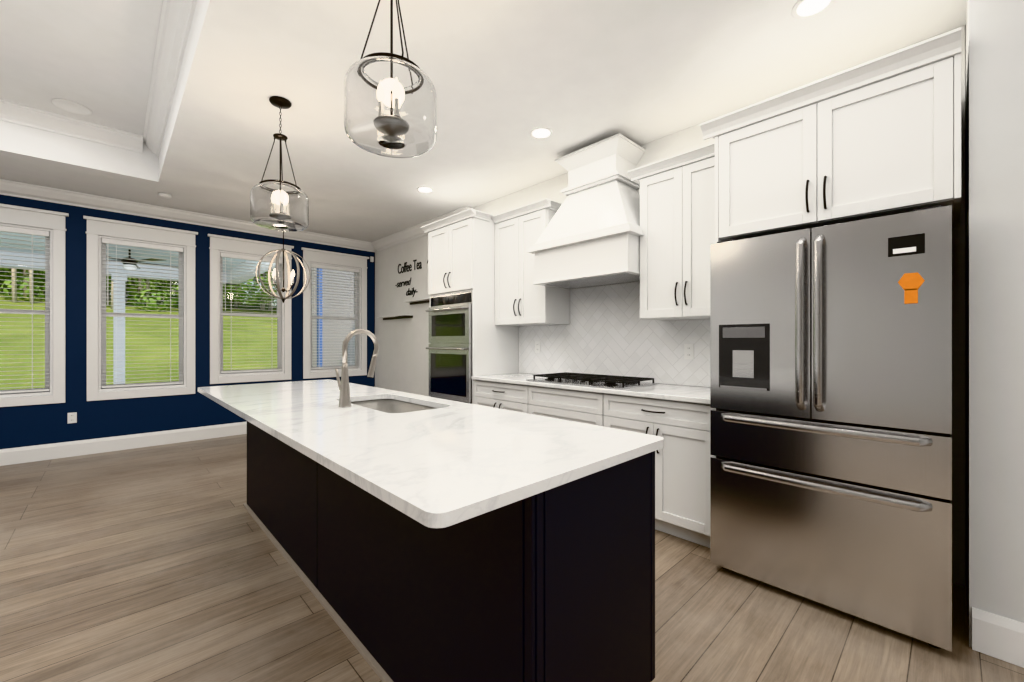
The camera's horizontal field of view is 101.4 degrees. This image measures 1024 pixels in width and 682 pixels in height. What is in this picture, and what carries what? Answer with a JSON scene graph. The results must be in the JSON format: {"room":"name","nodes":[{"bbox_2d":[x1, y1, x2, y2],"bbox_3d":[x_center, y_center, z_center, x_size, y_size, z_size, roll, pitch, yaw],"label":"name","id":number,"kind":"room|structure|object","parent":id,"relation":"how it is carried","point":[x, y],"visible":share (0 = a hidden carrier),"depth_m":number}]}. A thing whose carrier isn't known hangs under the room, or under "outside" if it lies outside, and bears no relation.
{"room":"kitchen","nodes":[
{"label":"kitchen","id":0,"kind":"room"},
{"bbox_2d":[0,195,374,448],"bbox_3d":[-4.853,-0.381,4.560,7.300,3.250,0.150,0,0,-44],"label":"wall","id":1,"kind":"structure","parent":0,"point":[29,425],"depth_m":4.83},
{"bbox_2d":[0,203,68,406],"bbox_3d":[-5.183,-0.360,4.210,1.010,2.030,0.194,0,0,-44],"label":"window","id":2,"kind":"structure","parent":1,"relation":"in","point":[52,223],"depth_m":4.44},
{"bbox_2d":[0,226,49,393],"bbox_3d":[-5.170,-0.323,4.196,0.724,1.686,0.060,0,0,-44],"label":"window blind","id":3,"kind":"object","parent":2,"relation":"attached to","point":[24,231],"visible":0.96,"depth_m":4.32},
{"bbox_2d":[67,412,76,423],"bbox_3d":[-4.762,0.825,4.537,0.070,0.115,0.005,0,0,-44],"label":"electrical outlet","id":4,"kind":"object","parent":1,"relation":"attached to","point":[71,417],"visible":1,"depth_m":4.54},
{"bbox_2d":[0,421,246,465],"bbox_3d":[-4.795,1.160,4.497,6.998,0.165,0.018,0,0,-44],"label":"baseboard","id":5,"kind":"structure","parent":1,"relation":"attached to","point":[10,456],"depth_m":4.76},
{"bbox_2d":[83,216,197,400],"bbox_3d":[-4.372,-0.360,4.982,1.010,2.030,0.194,0,0,-44],"label":"window","id":6,"kind":"structure","parent":1,"relation":"in","point":[97,228],"depth_m":4.87},
{"bbox_2d":[102,238,182,387],"bbox_3d":[-4.359,-0.323,4.969,0.724,1.686,0.060,0,0,-44],"label":"window blind","id":7,"kind":"object","parent":6,"relation":"attached to","point":[138,245],"visible":0.96,"depth_m":4.94},
{"bbox_2d":[0,179,374,251],"bbox_3d":[-4.763,-1.538,4.464,6.998,0.130,0.110,0,0,-44],"label":"crown molding","id":8,"kind":"structure","parent":1,"relation":"attached to","point":[39,193],"depth_m":4.98},
{"bbox_2d":[207,234,293,383],"bbox_3d":[-3.568,-0.415,5.748,1.010,1.920,0.194,0,0,-44],"label":"window","id":9,"kind":"structure","parent":1,"relation":"in","point":[232,245],"depth_m":5.63},
{"bbox_2d":[220,253,281,372],"bbox_3d":[-3.555,-0.378,5.734,0.724,1.576,0.060,0,0,-44],"label":"window blind","id":10,"kind":"object","parent":9,"relation":"attached to","point":[237,256],"visible":0.77,"depth_m":5.69},
{"bbox_2d":[301,247,368,378],"bbox_3d":[-2.753,-0.415,6.524,1.020,1.920,0.194,0,0,-44],"label":"window","id":11,"kind":"structure","parent":1,"relation":"in","point":[322,257],"depth_m":6.50},
{"bbox_2d":[311,264,358,368],"bbox_3d":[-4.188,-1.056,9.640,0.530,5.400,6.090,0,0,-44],"label":"window blind","id":12,"kind":"object","parent":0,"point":[330,343],"depth_m":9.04},
{"bbox_2d":[0,0,966,241],"bbox_3d":[-1.491,-1.831,1.028,6.998,0.450,9.598,0,0,-44],"label":"ceiling","id":13,"kind":"structure","parent":0,"point":[506,77],"depth_m":2.72},
{"bbox_2d":[51,99,91,114],"bbox_3d":[-3.715,-1.980,3.538,0.242,0.006,0.242,0,0,-44],"label":"ceiling vent","id":14,"kind":"object","parent":13,"relation":"in","point":[71,106],"visible":1,"depth_m":3.53},
{"bbox_2d":[0,0,196,156],"bbox_3d":[-3.326,-1.921,1.506,3.400,0.130,4.220,0,0,-44],"label":"crown molding","id":15,"kind":"structure","parent":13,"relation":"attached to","point":[176,16],"depth_m":3.49},
{"bbox_2d":[158,193,171,198],"bbox_3d":[-3.775,-1.586,4.558,0.112,0.035,0.112,0,0,-44],"label":"smoke detector","id":16,"kind":"object","parent":13,"relation":"attached to","point":[166,195],"visible":1,"depth_m":4.53},
{"bbox_2d":[250,96,308,231],"bbox_3d":[-1.547,-1.186,2.799,0.344,0.835,0.344,0,0,-44],"label":"pendant light","id":17,"kind":"object","parent":13,"relation":"hanging from","point":[280,205],"visible":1,"depth_m":2.69},
{"bbox_2d":[255,231,309,302],"bbox_3d":[-2.565,-1.018,4.702,0.534,1.171,0.534,0,0,-44],"label":"orb chandelier","id":18,"kind":"object","parent":13,"relation":"hanging from","point":[276,279],"visible":0.9,"depth_m":4.67},
{"bbox_2d":[344,0,436,157],"bbox_3d":[-0.465,-1.186,1.620,0.344,0.835,0.344,0,0,-44],"label":"pendant light","id":19,"kind":"object","parent":13,"relation":"hanging from","point":[390,104],"visible":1,"depth_m":1.50},
{"bbox_2d":[417,186,433,192],"bbox_3d":[-0.914,-1.601,4.410,0.178,0.009,0.178,0,0,-44],"label":"recessed light","id":20,"kind":"object","parent":13,"relation":"in","point":[425,189],"visible":1,"depth_m":4.40},
{"bbox_2d":[530,127,552,138],"bbox_3d":[0.224,-1.601,3.216,0.178,0.009,0.178,0,0,-44],"label":"recessed light","id":21,"kind":"object","parent":13,"relation":"in","point":[541,132],"visible":1,"depth_m":3.20},
{"bbox_2d":[791,0,834,18],"bbox_3d":[1.432,-1.601,1.991,0.178,0.009,0.178,0,0,-44],"label":"recessed light","id":22,"kind":"object","parent":13,"relation":"in","point":[803,9],"visible":1,"depth_m":2.01},
{"bbox_2d":[0,434,1023,681],"bbox_3d":[-1.491,1.304,1.030,7.300,0.120,9.900,0,0,-44],"label":"floor","id":23,"kind":"structure","parent":0,"point":[166,562],"depth_m":1.97},
{"bbox_2d":[243,421,663,681],"bbox_3d":[-0.761,0.802,2.301,0.646,0.884,3.029,0,0,-44],"label":"kitchen island","id":24,"kind":"object","parent":23,"relation":"on","point":[416,537],"depth_m":1.29},
{"bbox_2d":[198,379,663,532],"bbox_3d":[-0.875,0.345,2.238,0.940,0.030,3.100,0,0,-44],"label":"island countertop","id":25,"kind":"structure","parent":24,"relation":"on","point":[459,463],"depth_m":1.36},
{"bbox_2d":[334,329,378,408],"bbox_3d":[-0.808,0.131,2.193,0.213,0.396,0.104,0,0,-44],"label":"faucet","id":26,"kind":"object","parent":25,"relation":"on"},
{"bbox_2d":[354,397,445,412],"bbox_3d":[-0.665,0.462,2.286,0.410,0.229,0.780,0,0,-44],"label":"sink","id":27,"kind":"object","parent":25,"relation":"in","point":[387,404],"depth_m":2.56},
{"bbox_2d":[420,209,518,403],"bbox_3d":[-0.442,-0.003,4.494,0.698,2.495,0.890,0,0,-44],"label":"tall cabinet","id":28,"kind":"object","parent":23,"relation":"on","point":[461,252],"visible":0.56,"depth_m":4.18},
{"bbox_2d":[426,291,471,403],"bbox_3d":[-0.458,0.065,4.479,0.675,1.104,0.722,0,0,-44],"label":"double oven","id":29,"kind":"object","parent":28,"relation":"in","point":[450,345],"visible":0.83,"depth_m":4.24},
{"bbox_2d":[474,380,529,412],"bbox_3d":[0.091,0.803,3.964,0.657,0.883,0.728,0,0,-44],"label":"base cabinet","id":30,"kind":"object","parent":23,"relation":"on","point":[508,396],"visible":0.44,"depth_m":3.73},
{"bbox_2d":[528,385,604,425],"bbox_3d":[0.598,0.803,3.432,0.657,0.883,0.738,0,0,-44],"label":"base cabinet","id":31,"kind":"object","parent":23,"relation":"on","point":[586,407],"visible":0.21,"depth_m":3.20},
{"bbox_2d":[471,373,709,403],"bbox_3d":[0.614,0.344,3.421,0.648,0.030,2.232,0,0,-44],"label":"countertop","id":32,"kind":"structure","parent":31,"relation":"on","point":[693,394],"depth_m":2.95},
{"bbox_2d":[526,372,657,388],"bbox_3d":[0.625,0.305,3.397,0.530,0.045,0.914,0,0,-44],"label":"cooktop","id":33,"kind":"object","parent":32,"relation":"in","point":[606,381],"visible":1,"depth_m":3.26},
{"bbox_2d":[603,393,714,547],"bbox_3d":[1.117,0.803,2.886,0.657,0.883,0.764,0,0,-44],"label":"base cabinet","id":34,"kind":"object","parent":23,"relation":"on","point":[682,480],"visible":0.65,"depth_m":2.59},
{"bbox_2d":[710,205,951,651],"bbox_3d":[1.642,0.352,2.190,0.801,1.784,0.908,0,0,-44],"label":"refrigerator","id":35,"kind":"object","parent":23,"relation":"on","point":[831,414],"visible":1,"depth_m":1.87},
{"bbox_2d":[375,25,964,586],"bbox_3d":[0.071,-0.381,4.573,0.150,3.250,6.618,0,0,-44],"label":"wall","id":36,"kind":"structure","parent":0,"point":[403,357],"depth_m":4.46},
{"bbox_2d":[377,314,412,319],"bbox_3d":[-1.778,-0.366,6.314,0.123,0.042,0.890,0,0,-44],"label":"floating shelf","id":37,"kind":"object","parent":36,"relation":"attached to","point":[396,317],"visible":0.98,"depth_m":6.26},
{"bbox_2d":[395,260,427,296],"bbox_3d":[-1.289,-0.906,5.884,0.008,0.530,1.419,0,0,-44],"label":"wall lettering","id":38,"kind":"object","parent":36,"relation":"attached to","point":[404,270],"visible":0.77,"depth_m":6.11},
{"bbox_2d":[403,298,429,304],"bbox_3d":[-1.189,-0.556,5.695,0.123,0.042,0.940,0,0,-44],"label":"floating shelf","id":39,"kind":"object","parent":36,"relation":"attached to","point":[420,301],"visible":0.54,"depth_m":5.81},
{"bbox_2d":[372,206,472,250],"bbox_3d":[-1.360,-1.538,5.884,0.110,0.130,2.490,0,0,-44],"label":"crown molding","id":40,"kind":"structure","parent":36,"relation":"attached to","point":[411,233],"depth_m":6.04},
{"bbox_2d":[491,198,569,325],"bbox_3d":[0.187,-0.706,4.043,0.408,1.080,0.746,0,0,-44],"label":"upper cabinet","id":41,"kind":"object","parent":36,"relation":"attached to","point":[521,299],"visible":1,"depth_m":3.93},
{"bbox_2d":[527,133,644,288],"bbox_3d":[0.669,-1.027,3.439,0.543,1.068,0.992,0,0,-44],"label":"range hood","id":42,"kind":"object","parent":36,"relation":"attached to","point":[592,233],"visible":0.85,"depth_m":3.30},
{"bbox_2d":[519,282,709,386],"bbox_3d":[0.845,-0.081,3.641,0.010,0.817,2.232,0,0,-44],"label":"backsplash","id":43,"kind":"structure","parent":36,"relation":"attached to","point":[607,330],"depth_m":3.58},
{"bbox_2d":[535,341,539,352],"bbox_3d":[0.259,0.054,4.243,0.005,0.115,0.070,0,0,-44],"label":"electrical outlet","id":44,"kind":"object","parent":43,"relation":"attached to","point":[537,346],"visible":1,"depth_m":4.24},
{"bbox_2d":[684,344,693,359],"bbox_3d":[1.321,0.074,3.128,0.005,0.115,0.070,0,0,-44],"label":"electrical outlet","id":45,"kind":"object","parent":43,"relation":"attached to","point":[688,351],"visible":1,"depth_m":3.12},
{"bbox_2d":[628,142,714,320],"bbox_3d":[1.231,-0.706,2.947,0.408,1.080,0.694,0,0,-44],"label":"upper cabinet","id":46,"kind":"object","parent":36,"relation":"attached to","point":[677,211],"visible":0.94,"depth_m":2.85},
{"bbox_2d":[965,0,1023,647],"bbox_3d":[3.164,-0.381,0.890,0.750,3.250,2.978,0,0,-44],"label":"wall","id":47,"kind":"structure","parent":0,"point":[994,305],"depth_m":1.66},
{"bbox_2d":[972,607,1023,667],"bbox_3d":[2.888,1.160,0.622,0.016,0.165,2.970,0,0,-44],"label":"baseboard","id":48,"kind":"structure","parent":47,"relation":"attached to","point":[998,637],"depth_m":1.64},
{"label":"outside","id":49,"kind":"structure","parent":0,"visible":0},
{"bbox_2d":[0,294,276,389],"bbox_3d":[-26.645,-0.601,25.269,70.000,4.448,59.800,0,0,-44],"label":"lawn","id":50,"kind":"structure","parent":49,"point":[26,337],"depth_m":14.62},
{"bbox_2d":[0,232,275,383],"bbox_3d":[-7.314,0.025,4.751,7.700,3.040,3.380,0,0,-44],"label":"porch","id":51,"kind":"object","parent":50,"relation":"on","point":[120,343],"depth_m":7.10},
{"bbox_2d":[0,268,276,311],"bbox_3d":[-34.454,-9.467,27.018,56.270,16.754,35.919,0,0,-44],"label":"trees","id":52,"kind":"object","parent":50,"relation":"on","point":[262,301],"depth_m":24.80}
]}

